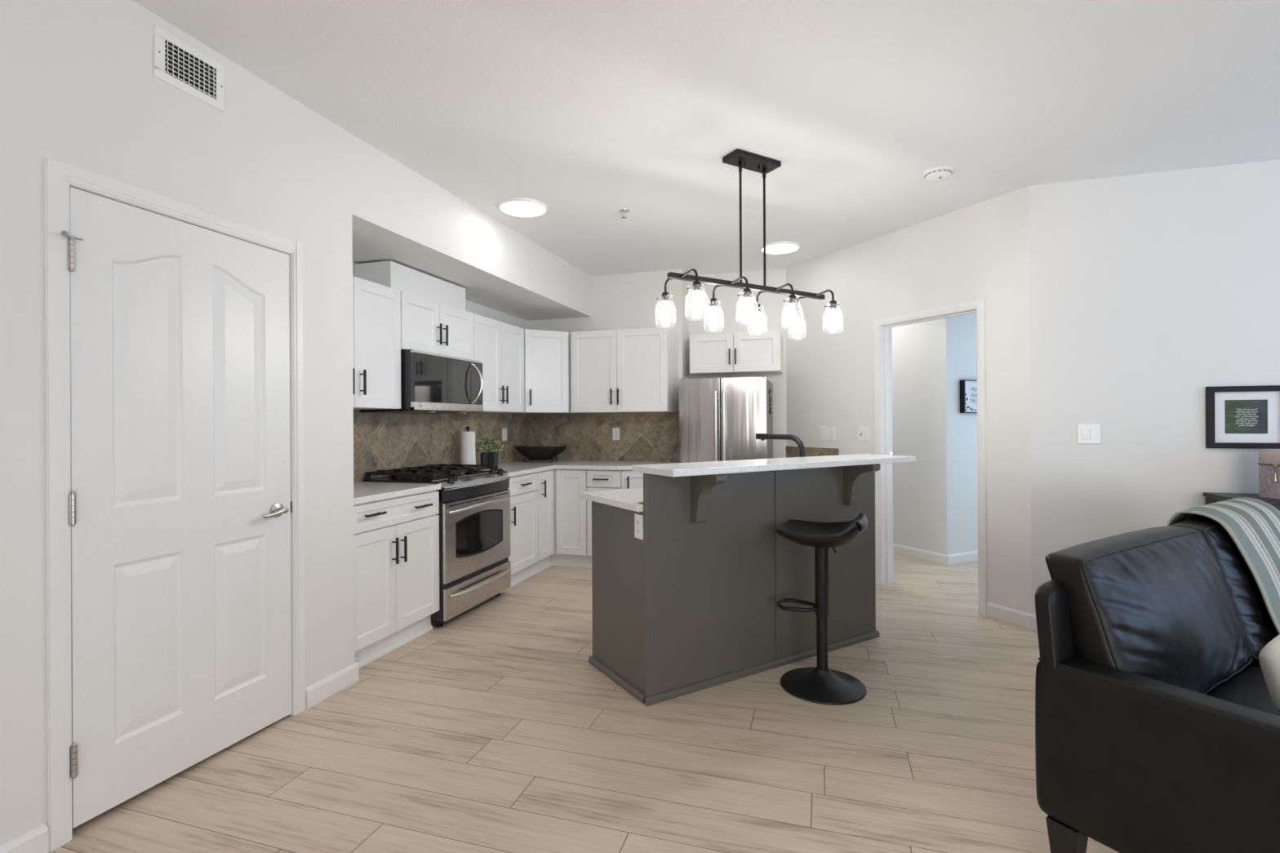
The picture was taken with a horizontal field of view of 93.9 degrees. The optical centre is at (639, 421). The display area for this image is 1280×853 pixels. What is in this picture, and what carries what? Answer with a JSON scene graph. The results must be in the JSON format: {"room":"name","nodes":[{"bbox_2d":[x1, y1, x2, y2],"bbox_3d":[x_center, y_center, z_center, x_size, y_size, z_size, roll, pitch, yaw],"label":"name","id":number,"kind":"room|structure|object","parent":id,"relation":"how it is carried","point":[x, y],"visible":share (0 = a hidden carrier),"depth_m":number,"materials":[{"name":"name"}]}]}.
{"room":"open-plan kitchen","nodes":[
{"label":"open-plan kitchen","id":0,"kind":"room"},
{"bbox_2d":[0,0,354,846],"bbox_3d":[-2.646,-0.065,0.417,0.796,2.748,5.653,0,0,17],"label":"wall","id":1,"kind":"structure","parent":0,"point":[79,87],"depth_m":2.01,"materials":[{"name":"white paint"}]},
{"bbox_2d":[0,822,48,852],"bbox_3d":[-2.405,1.262,-0.203,0.014,0.091,4.204,0,0,17],"label":"baseboard","id":2,"kind":"structure","parent":1,"relation":"attached to","point":[36,840],"depth_m":1.77,"materials":[{"name":"white paint"}]},
{"bbox_2d":[44,156,305,852],"bbox_3d":[-1.722,0.249,2.278,0.140,2.110,0.938,0,0,17],"label":"trim","id":3,"kind":"structure","parent":1,"relation":"attached to","point":[59,176],"depth_m":1.85,"materials":[{"name":"white paint"}]},
{"bbox_2d":[61,186,292,827],"bbox_3d":[-1.660,0.275,2.239,0.094,2.028,0.856,0,0,17],"label":"door","id":4,"kind":"structure","parent":1,"relation":"in","point":[180,504],"depth_m":2.16,"materials":[{"name":"white paint"}]},
{"bbox_2d":[152,24,225,111],"bbox_3d":[-1.677,-1.313,2.236,0.010,0.184,0.262,0,0,17],"label":"air vent","id":5,"kind":"object","parent":1,"relation":"in","point":[177,64],"visible":1,"depth_m":2.22,"materials":[{"name":"white plastic"}]},
{"bbox_2d":[305,662,359,708],"bbox_3d":[-1.469,1.257,2.865,0.014,0.091,0.314,0,0,17],"label":"baseboard","id":6,"kind":"structure","parent":1,"relation":"attached to","point":[323,689],"depth_m":2.85,"materials":[{"name":"white paint"}]},
{"bbox_2d":[352,262,527,328],"bbox_3d":[-1.646,-0.071,4.820,0.140,2.748,3.460,0,0,17],"label":"wall","id":7,"kind":"structure","parent":0,"point":[471,307],"depth_m":5.54,"materials":[{"name":"white paint"}]},
{"bbox_2d":[352,275,400,409],"bbox_3d":[-1.769,-0.456,3.487,0.390,0.749,0.724,0,0,17],"label":"upper cabinet","id":8,"kind":"object","parent":7,"relation":"attached to","point":[376,308],"visible":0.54,"depth_m":3.59,"materials":[{"name":"white paint"}]},
{"bbox_2d":[400,291,473,359],"bbox_3d":[-1.543,-0.647,4.230,0.390,0.368,0.820,0,0,17],"label":"upper cabinet","id":9,"kind":"object","parent":7,"relation":"attached to","point":[428,326],"visible":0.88,"depth_m":4.12,"materials":[{"name":"white paint"}]},
{"bbox_2d":[354,261,465,310],"bbox_3d":[-1.601,-0.929,4.246,0.282,0.198,0.839,0,0,17],"label":"chase","id":10,"kind":"object","parent":9,"relation":"on","point":[391,274],"visible":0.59,"depth_m":4.00,"materials":[{"name":"white paint"}]},
{"bbox_2d":[360,349,483,413],"bbox_3d":[-1.477,-0.262,4.215,0.507,0.398,0.804,0,0,17],"label":"microwave","id":11,"kind":"object","parent":9,"relation":"attached to","point":[431,383],"visible":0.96,"depth_m":4.02,"materials":[{"name":"black plastic"}]},
{"bbox_2d":[353,409,528,482],"bbox_3d":[-1.608,0.151,4.679,0.012,0.495,3.107,0,0,17],"label":"backsplash","id":12,"kind":"structure","parent":7,"relation":"attached to","point":[381,441],"depth_m":4.53,"materials":[{"name":"tile"}]},
{"bbox_2d":[502,428,506,440],"bbox_3d":[-1.288,0.119,5.694,0.009,0.120,0.084,0,0,17],"label":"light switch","id":13,"kind":"object","parent":12,"relation":"attached to","point":[504,430],"visible":1,"depth_m":5.68,"materials":[{"name":"white plastic"}]},
{"bbox_2d":[473,313,524,413],"bbox_3d":[-1.304,-0.458,5.012,0.390,0.749,0.806,0,0,17],"label":"upper cabinet","id":14,"kind":"object","parent":7,"relation":"attached to","point":[500,345],"visible":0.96,"depth_m":4.95,"materials":[{"name":"white paint"}]},
{"bbox_2d":[511,328,570,413],"bbox_3d":[-0.974,-0.460,5.690,0.670,0.749,0.670,0,0,17],"label":"upper cabinet","id":15,"kind":"object","parent":7,"relation":"attached to","point":[547,353],"visible":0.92,"depth_m":5.46,"materials":[{"name":"white paint"}]},
{"bbox_2d":[351,134,591,320],"bbox_3d":[-1.286,-1.245,4.590,0.734,0.403,3.127,0,0,17],"label":"soffit","id":16,"kind":"structure","parent":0,"point":[399,215],"depth_m":3.91,"materials":[{"name":"white paint"}]},
{"bbox_2d":[48,552,1119,852],"bbox_3d":[1.645,1.326,2.114,8.300,0.080,11.400,0,0,17],"label":"floor","id":17,"kind":"structure","parent":0,"point":[492,729],"depth_m":2.31,"materials":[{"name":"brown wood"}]},
{"bbox_2d":[353,490,439,667],"bbox_3d":[-1.636,0.865,3.467,0.638,0.879,0.758,0,0,17],"label":"base cabinet","id":18,"kind":"object","parent":17,"relation":"on","point":[397,539],"visible":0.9,"depth_m":3.36,"materials":[{"name":"white paint"}]},
{"bbox_2d":[353,481,440,504],"bbox_3d":[-1.647,0.406,3.468,0.613,0.034,0.760,0,0,17],"label":"countertop","id":19,"kind":"structure","parent":18,"relation":"on","point":[363,491],"depth_m":3.48,"materials":[{"name":"white stone"}]},
{"bbox_2d":[362,463,511,626],"bbox_3d":[-1.381,0.813,4.220,0.721,0.978,0.834,0,0,17],"label":"gas range","id":20,"kind":"object","parent":17,"relation":"on","point":[474,513],"visible":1,"depth_m":4.03,"materials":[{"name":"silver metal"}]},
{"bbox_2d":[362,471,506,484],"bbox_3d":[-1.415,0.385,4.229,0.595,0.024,0.834,0,0,17],"label":"cooktop","id":21,"kind":"object","parent":20,"relation":"in","point":[464,477],"depth_m":3.98,"materials":[{"name":"black metal"}]},
{"bbox_2d":[500,472,537,592],"bbox_3d":[-1.205,0.862,4.880,0.638,0.879,0.530,0,0,17],"label":"base cabinet","id":22,"kind":"object","parent":17,"relation":"on","point":[523,492],"visible":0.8,"depth_m":4.82,"materials":[{"name":"white paint"}]},
{"bbox_2d":[531,468,589,575],"bbox_3d":[-0.859,0.861,5.548,0.910,0.879,0.950,0,0,17],"label":"base cabinet","id":23,"kind":"object","parent":17,"relation":"on","point":[562,511],"visible":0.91,"depth_m":5.30,"materials":[{"name":"white paint"}]},
{"bbox_2d":[450,459,679,476],"bbox_3d":[-0.578,0.401,5.194,1.651,0.034,1.494,0,0,17],"label":"countertop","id":24,"kind":"structure","parent":23,"relation":"on","point":[513,468],"depth_m":5.31,"materials":[{"name":"white stone"}]},
{"bbox_2d":[475,435,504,468],"bbox_3d":[-1.270,0.252,5.040,0.272,0.270,0.275,0,0,17],"label":"potted plant","id":25,"kind":"object","parent":24,"relation":"on","point":[488,457],"visible":0.97,"depth_m":4.99,"materials":[{"name":"green plant"}]},
{"bbox_2d":[514,445,567,462],"bbox_3d":[-0.958,0.304,5.766,0.534,0.155,0.366,0,0,9],"label":"wire basket","id":26,"kind":"object","parent":24,"relation":"on","point":[557,450],"visible":1,"depth_m":5.68,"materials":[{"name":"black metal"}]},
{"bbox_3d":[-1.400,0.211,4.866,0.150,0.354,0.150,0,0,17],"label":"paper towel holder","id":27,"kind":"object","parent":24,"relation":"on","visible":0},
{"bbox_2d":[460,431,475,464],"bbox_3d":[-1.399,0.227,4.864,0.116,0.297,0.120,0,0,-21],"label":"paper towel roll","id":28,"kind":"object","parent":27,"relation":"on","point":[467,438],"visible":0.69,"depth_m":4.82,"materials":[{"name":"white paper"}]},
{"bbox_2d":[586,469,622,568],"bbox_3d":[-0.230,0.857,5.504,0.316,0.879,0.688,0,0,17],"label":"base cabinet","id":29,"kind":"object","parent":17,"relation":"on","point":[597,480],"visible":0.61,"depth_m":5.23,"materials":[{"name":"white paint"}]},
{"bbox_2d":[621,470,643,488],"bbox_3d":[0.120,0.855,5.421,0.396,0.878,0.648,0,0,18],"label":"base cabinet","id":30,"kind":"object","parent":17,"relation":"on","point":[629,479],"visible":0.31,"depth_m":5.21,"materials":[{"name":"white paint"}]},
{"bbox_2d":[679,376,773,462],"bbox_3d":[0.792,0.444,5.404,0.751,1.652,0.812,0,0,17],"label":"refrigerator","id":31,"kind":"object","parent":17,"relation":"on","point":[720,419],"visible":0.51,"depth_m":5.08,"materials":[{"name":"grey metal"}]},
{"bbox_2d":[768,389,771,413],"bbox_3d":[1.129,-0.178,5.191,0.023,0.217,0.070,0,0,17],"label":"magnet","id":32,"kind":"object","parent":31,"relation":"attached to","point":[770,397],"visible":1,"depth_m":5.19},
{"bbox_2d":[588,463,879,706],"bbox_3d":[0.625,0.762,3.323,1.650,1.059,0.774,0,0,-32],"label":"kitchen island","id":33,"kind":"object","parent":17,"relation":"on","point":[689,606],"visible":0.87,"depth_m":3.02,"materials":[{"name":"paint"}]},
{"bbox_2d":[580,487,643,511],"bbox_3d":[0.545,0.395,3.443,1.674,0.034,0.604,0,0,-32],"label":"island countertop","id":34,"kind":"structure","parent":33,"relation":"on","point":[631,499],"depth_m":3.05,"materials":[{"name":"white stone"}]},
{"bbox_2d":[755,433,805,457],"bbox_3d":[0.894,0.225,3.704,0.117,0.302,0.414,0,0,-32],"label":"kitchen faucet","id":35,"kind":"object","parent":34,"relation":"on","point":[762,437],"visible":0.66,"depth_m":3.63,"materials":[{"name":"black metal"}]},
{"bbox_2d":[634,513,643,540],"bbox_3d":[-0.006,0.490,2.798,0.009,0.114,0.073,0,0,-31],"label":"wall outlet","id":36,"kind":"object","parent":33,"relation":"attached to","point":[638,519],"visible":1,"depth_m":2.79,"materials":[{"name":"white plastic"}]},
{"bbox_2d":[636,527,639,534],"bbox_3d":[-0.008,0.510,2.796,0.002,0.033,0.029,0,0,-32],"label":"receptacle","id":37,"kind":"object","parent":36,"relation":"attached to","point":[637,528],"depth_m":2.79,"materials":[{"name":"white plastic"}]},
{"bbox_2d":[636,519,639,525],"bbox_3d":[-0.008,0.470,2.796,0.002,0.033,0.029,0,0,-32],"label":"receptacle","id":38,"kind":"object","parent":36,"relation":"attached to","point":[637,520],"depth_m":2.79,"materials":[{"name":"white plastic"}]},
{"bbox_2d":[631,453,915,476],"bbox_3d":[0.769,0.215,3.115,1.684,0.030,0.342,0,0,-32],"label":"island countertop","id":39,"kind":"structure","parent":33,"relation":"on","point":[708,468],"depth_m":2.90,"materials":[{"name":"white stone"}]},
{"bbox_2d":[775,512,867,705],"bbox_3d":[0.886,0.871,2.926,0.429,0.839,0.404,0,0,26],"label":"bar stool","id":40,"kind":"object","parent":17,"relation":"on","point":[820,684],"visible":1,"depth_m":2.89,"materials":[{"name":"black plastic"}]},
{"bbox_2d":[1035,515,1279,852],"bbox_3d":[2.265,0.831,1.919,2.105,0.904,0.909,0,0,-31],"label":"sofa","id":41,"kind":"object","parent":17,"relation":"on","point":[1157,720],"visible":0.84,"depth_m":1.68,"materials":[{"name":"black leather"}]},
{"bbox_2d":[1044,525,1252,693],"bbox_3d":[1.692,0.621,1.949,0.958,0.478,0.268,0,0,-31],"label":"cushion","id":42,"kind":"object","parent":41,"relation":"on","point":[1158,603],"depth_m":1.80,"materials":[{"name":"black leather"}]},
{"bbox_2d":[1167,497,1279,634],"bbox_3d":[2.521,0.584,2.361,0.699,0.494,0.528,0,0,-31],"label":"throw blanket","id":43,"kind":"object","parent":41,"relation":"on","point":[1252,524],"visible":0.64,"depth_m":2.32,"materials":[{"name":"fabric"}]},
{"bbox_2d":[1171,515,1279,658],"bbox_3d":[2.499,0.616,2.434,0.953,0.478,0.268,0,0,-31],"label":"cushion","id":44,"kind":"object","parent":41,"relation":"on","point":[1258,627],"depth_m":2.18,"materials":[{"name":"black leather"}]},
{"bbox_2d":[1204,666,1279,715],"bbox_3d":[1.922,0.911,1.587,0.935,0.162,0.695,0,0,-31],"label":"seat cushion","id":45,"kind":"object","parent":41,"relation":"on","point":[1246,686],"depth_m":1.86,"materials":[{"name":"black leather"}]},
{"bbox_2d":[1258,634,1279,712],"bbox_3d":[1.883,0.697,1.681,0.433,0.220,0.143,0,0,-30],"label":"throw pillow","id":46,"kind":"object","parent":41,"relation":"on","point":[1269,655],"visible":1,"depth_m":1.60,"materials":[{"name":"white fabric"}]},
{"bbox_2d":[1203,492,1279,511],"bbox_3d":[3.730,0.839,3.115,1.116,0.872,0.351,0,0,17],"label":"media console","id":47,"kind":"object","parent":17,"relation":"on","point":[1211,497],"visible":0.16,"depth_m":3.30,"materials":[{"name":"black laminate"}]},
{"bbox_2d":[1257,448,1279,498],"bbox_3d":[3.467,0.268,3.187,0.244,0.272,0.244,0,0,17],"label":"decorative box","id":48,"kind":"object","parent":47,"relation":"on","point":[1268,463],"visible":1,"depth_m":3.18,"materials":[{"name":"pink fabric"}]},
{"bbox_2d":[526,268,786,457],"bbox_3d":[0.155,-0.080,6.001,2.655,2.748,0.450,0,0,17],"label":"wall","id":49,"kind":"structure","parent":0,"point":[624,300],"depth_m":5.82,"materials":[{"name":"white paint"}]},
{"bbox_2d":[528,410,679,462],"bbox_3d":[-0.378,0.144,5.922,1.640,0.495,0.012,0,0,17],"label":"backsplash","id":50,"kind":"structure","parent":49,"relation":"attached to","point":[644,436],"depth_m":5.89,"materials":[{"name":"tile"}]},
{"bbox_2d":[612,427,619,439],"bbox_3d":[-0.234,0.118,5.868,0.074,0.120,0.009,0,0,17],"label":"wall outlet","id":51,"kind":"object","parent":49,"relation":"attached to","point":[615,431],"visible":1,"depth_m":5.87,"materials":[{"name":"white plastic"}]},
{"bbox_2d":[570,327,678,413],"bbox_3d":[-0.150,-0.464,5.607,0.934,0.749,0.476,0,0,17],"label":"upper cabinet","id":52,"kind":"object","parent":49,"relation":"attached to","point":[636,370],"visible":1,"depth_m":5.41,"materials":[{"name":"white paint"}]},
{"bbox_2d":[689,331,782,376],"bbox_3d":[0.905,-0.636,5.635,0.834,0.358,0.386,0,0,17],"label":"upper cabinet","id":53,"kind":"object","parent":49,"relation":"attached to","point":[747,353],"visible":1,"depth_m":5.49,"materials":[{"name":"white paint"}]},
{"bbox_2d":[132,0,1279,276],"bbox_3d":[1.630,-1.512,2.114,8.300,0.100,11.400,0,0,17],"label":"ceiling","id":54,"kind":"structure","parent":0,"point":[589,111],"depth_m":2.68,"materials":[{"name":"white paint"}]},
{"bbox_2d":[497,197,547,217],"bbox_3d":[-0.788,-1.440,4.028,0.328,0.018,0.328,0,0,17],"label":"recessed light","id":55,"kind":"object","parent":54,"relation":"in","point":[515,206],"visible":1,"depth_m":4.00,"materials":[{"name":"white paint"}]},
{"bbox_2d":[500,201,545,216],"bbox_3d":[-0.788,-1.438,4.028,0.294,0.010,0.294,0,0,17],"label":"diffuser","id":56,"kind":"object","parent":55,"relation":"attached to","point":[512,208],"depth_m":4.01,"materials":[{"name":"white plastic"}]},
{"bbox_2d":[618,208,629,218],"bbox_3d":[-0.109,-1.428,4.114,0.074,0.049,0.074,0,0,17],"label":"sprinkler","id":57,"kind":"object","parent":54,"relation":"attached to","point":[624,211],"visible":1,"depth_m":4.11,"materials":[{"name":"silver metal"}]},
{"bbox_2d":[656,148,839,334],"bbox_3d":[0.624,-0.980,3.318,1.112,0.954,0.398,0,0,-31],"label":"pendant light","id":58,"kind":"object","parent":54,"relation":"hanging from","point":[740,158],"visible":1,"depth_m":3.27,"materials":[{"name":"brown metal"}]},
{"bbox_2d":[656,291,671,302],"bbox_3d":[0.143,-0.669,3.190,0.085,0.050,0.082,0,0,-31],"label":"socket","id":59,"kind":"object","parent":58,"relation":"attached to","point":[665,295],"depth_m":3.18,"materials":[{"name":"brown metal"}]},
{"bbox_2d":[686,280,702,291],"bbox_3d":[0.288,-0.670,2.946,0.085,0.050,0.082,0,0,-31],"label":"socket","id":60,"kind":"object","parent":58,"relation":"attached to","point":[696,285],"depth_m":2.94,"materials":[{"name":"brown metal"}]},
{"bbox_2d":[704,297,718,306],"bbox_3d":[0.421,-0.671,3.354,0.085,0.050,0.082,0,0,-31],"label":"socket","id":61,"kind":"object","parent":58,"relation":"attached to","point":[713,301],"depth_m":3.34,"materials":[{"name":"brown metal"}]},
{"bbox_2d":[737,288,752,297],"bbox_3d":[0.565,-0.671,3.109,0.085,0.050,0.082,0,0,-31],"label":"socket","id":62,"kind":"object","parent":58,"relation":"attached to","point":[747,291],"depth_m":3.10,"materials":[{"name":"brown metal"}]},
{"bbox_2d":[751,303,762,312],"bbox_3d":[0.698,-0.672,3.517,0.085,0.050,0.082,0,0,-31],"label":"socket","id":63,"kind":"object","parent":58,"relation":"attached to","point":[757,307],"depth_m":3.51,"materials":[{"name":"brown metal"}]},
{"bbox_2d":[782,294,797,304],"bbox_3d":[0.842,-0.673,3.273,0.085,0.050,0.082,0,0,-31],"label":"socket","id":64,"kind":"object","parent":58,"relation":"attached to","point":[792,298],"depth_m":3.26,"materials":[{"name":"brown metal"}]},
{"bbox_2d":[795,308,801,316],"bbox_3d":[0.974,-0.674,3.680,0.085,0.050,0.082,0,0,-31],"label":"socket","id":65,"kind":"object","parent":58,"relation":"attached to","point":[797,311],"depth_m":3.67,"materials":[{"name":"brown metal"}]},
{"bbox_2d":[824,300,839,309],"bbox_3d":[1.118,-0.674,3.435,0.085,0.050,0.082,0,0,-31],"label":"socket","id":66,"kind":"object","parent":58,"relation":"attached to","point":[833,304],"depth_m":3.43,"materials":[{"name":"brown metal"}]},
{"bbox_2d":[760,240,800,254],"bbox_3d":[1.169,-1.451,4.989,0.328,0.018,0.328,0,0,17],"label":"recessed light","id":67,"kind":"object","parent":54,"relation":"in","point":[783,246],"visible":0.96,"depth_m":4.95,"materials":[{"name":"white paint"}]},
{"bbox_2d":[762,244,798,253],"bbox_3d":[1.169,-1.448,4.989,0.294,0.010,0.294,0,0,17],"label":"diffuser","id":68,"kind":"object","parent":67,"relation":"attached to","point":[770,248],"depth_m":4.98,"materials":[{"name":"white plastic"}]},
{"bbox_2d":[922,166,953,182],"bbox_3d":[1.745,-1.440,3.501,0.164,0.045,0.164,0,0,-3],"label":"smoke detector","id":69,"kind":"object","parent":54,"relation":"attached to","point":[938,174],"visible":1,"depth_m":3.46,"materials":[{"name":"white plastic"}]},
{"bbox_2d":[786,186,1031,613],"bbox_3d":[1.963,-0.090,4.729,0.120,2.748,2.229,0,0,-27],"label":"wall","id":70,"kind":"structure","parent":0,"point":[979,251],"depth_m":4.24,"materials":[{"name":"white paint"}]},
{"bbox_2d":[786,445,839,457],"bbox_3d":[1.543,0.307,5.397,0.012,0.158,0.655,0,0,-27],"label":"wall tiles","id":71,"kind":"structure","parent":70,"relation":"attached to","point":[791,451],"depth_m":5.37,"materials":[{"name":"tile"}]},
{"bbox_2d":[820,426,827,440],"bbox_3d":[1.617,0.102,5.259,0.006,0.120,0.080,0,0,-27],"label":"blank plate","id":72,"kind":"object","parent":70,"relation":"attached to","point":[824,435],"visible":1,"depth_m":5.25,"materials":[{"name":"white plastic"}]},
{"bbox_2d":[827,426,835,440],"bbox_3d":[1.658,0.102,5.178,0.009,0.116,0.080,0,0,-27],"label":"wall outlet","id":73,"kind":"object","parent":70,"relation":"attached to","point":[831,430],"visible":1,"depth_m":5.17,"materials":[{"name":"white plastic"}]},
{"bbox_2d":[857,426,869,440],"bbox_3d":[1.814,0.096,4.865,0.021,0.116,0.112,0,0,-27],"label":"light switch","id":74,"kind":"object","parent":70,"relation":"attached to","point":[863,432],"visible":1,"depth_m":4.86,"materials":[{"name":"white plastic"}]},
{"bbox_2d":[874,298,987,615],"bbox_3d":[2.135,0.233,4.387,0.140,2.102,0.906,0,0,-27],"label":"trim","id":75,"kind":"structure","parent":70,"relation":"attached to","point":[883,326],"depth_m":4.71,"materials":[{"name":"white paint"}]},
{"bbox_2d":[986,602,1031,628],"bbox_3d":[2.362,1.236,3.829,0.014,0.091,0.279,0,0,-27],"label":"baseboard","id":76,"kind":"structure","parent":70,"relation":"attached to","point":[1006,614],"depth_m":3.82,"materials":[{"name":"white paint"}]},
{"bbox_2d":[892,312,977,554],"bbox_3d":[3.199,-0.096,6.337,3.123,2.748,2.139,0,0,17],"label":"wall","id":77,"kind":"structure","parent":0,"point":[935,500],"depth_m":5.50,"materials":[{"name":"white paint"}]},
{"bbox_2d":[893,543,947,564],"bbox_3d":[2.278,1.237,6.233,0.014,0.091,2.006,0,0,-28],"label":"baseboard","id":78,"kind":"structure","parent":77,"relation":"attached to","point":[926,555],"depth_m":5.57,"materials":[{"name":"white paint"}]},
{"bbox_2d":[947,550,977,564],"bbox_3d":[3.748,1.229,5.814,2.200,0.091,0.016,0,0,-25],"label":"baseboard","id":79,"kind":"structure","parent":77,"relation":"attached to","point":[971,556],"depth_m":5.42,"materials":[{"name":"white paint"}]},
{"bbox_2d":[960,379,977,413],"bbox_3d":[3.051,-0.232,5.473,0.300,0.300,0.048,0,0,-25],"label":"wall sign","id":80,"kind":"object","parent":77,"relation":"attached to","point":[968,388],"visible":0.73,"depth_m":5.42,"materials":[{"name":"white"}]},
{"bbox_2d":[1029,159,1279,613],"bbox_3d":[4.289,-0.102,3.206,3.865,2.748,0.120,0,0,17],"label":"wall","id":81,"kind":"structure","parent":0,"point":[1148,292],"depth_m":3.54,"materials":[{"name":"white paint"}]},
{"bbox_2d":[1031,613,1037,629],"bbox_3d":[4.177,1.227,3.172,3.665,0.091,0.014,0,0,17],"label":"baseboard","id":82,"kind":"structure","parent":81,"relation":"attached to","point":[1033,620],"depth_m":3.70,"materials":[{"name":"white paint"}]},
{"bbox_2d":[1076,424,1100,444],"bbox_3d":[2.716,0.072,3.617,0.120,0.118,0.012,0,0,17],"label":"light switch","id":83,"kind":"object","parent":81,"relation":"attached to","point":[1086,433],"visible":1,"depth_m":3.62,"materials":[{"name":"white plastic"}]},
{"bbox_2d":[1205,385,1279,448],"bbox_3d":[3.441,-0.027,3.391,0.366,0.354,0.022,0,0,17],"label":"framed picture","id":84,"kind":"object","parent":81,"relation":"attached to","point":[1246,417],"visible":1,"depth_m":3.39,"materials":[{"name":"black"}]},
{"bbox_2d":[1224,399,1267,433],"bbox_3d":[3.439,-0.030,3.392,0.194,0.192,0.001,0,0,17],"label":"print","id":85,"kind":"object","parent":84,"relation":"attached to","point":[1241,415],"depth_m":3.39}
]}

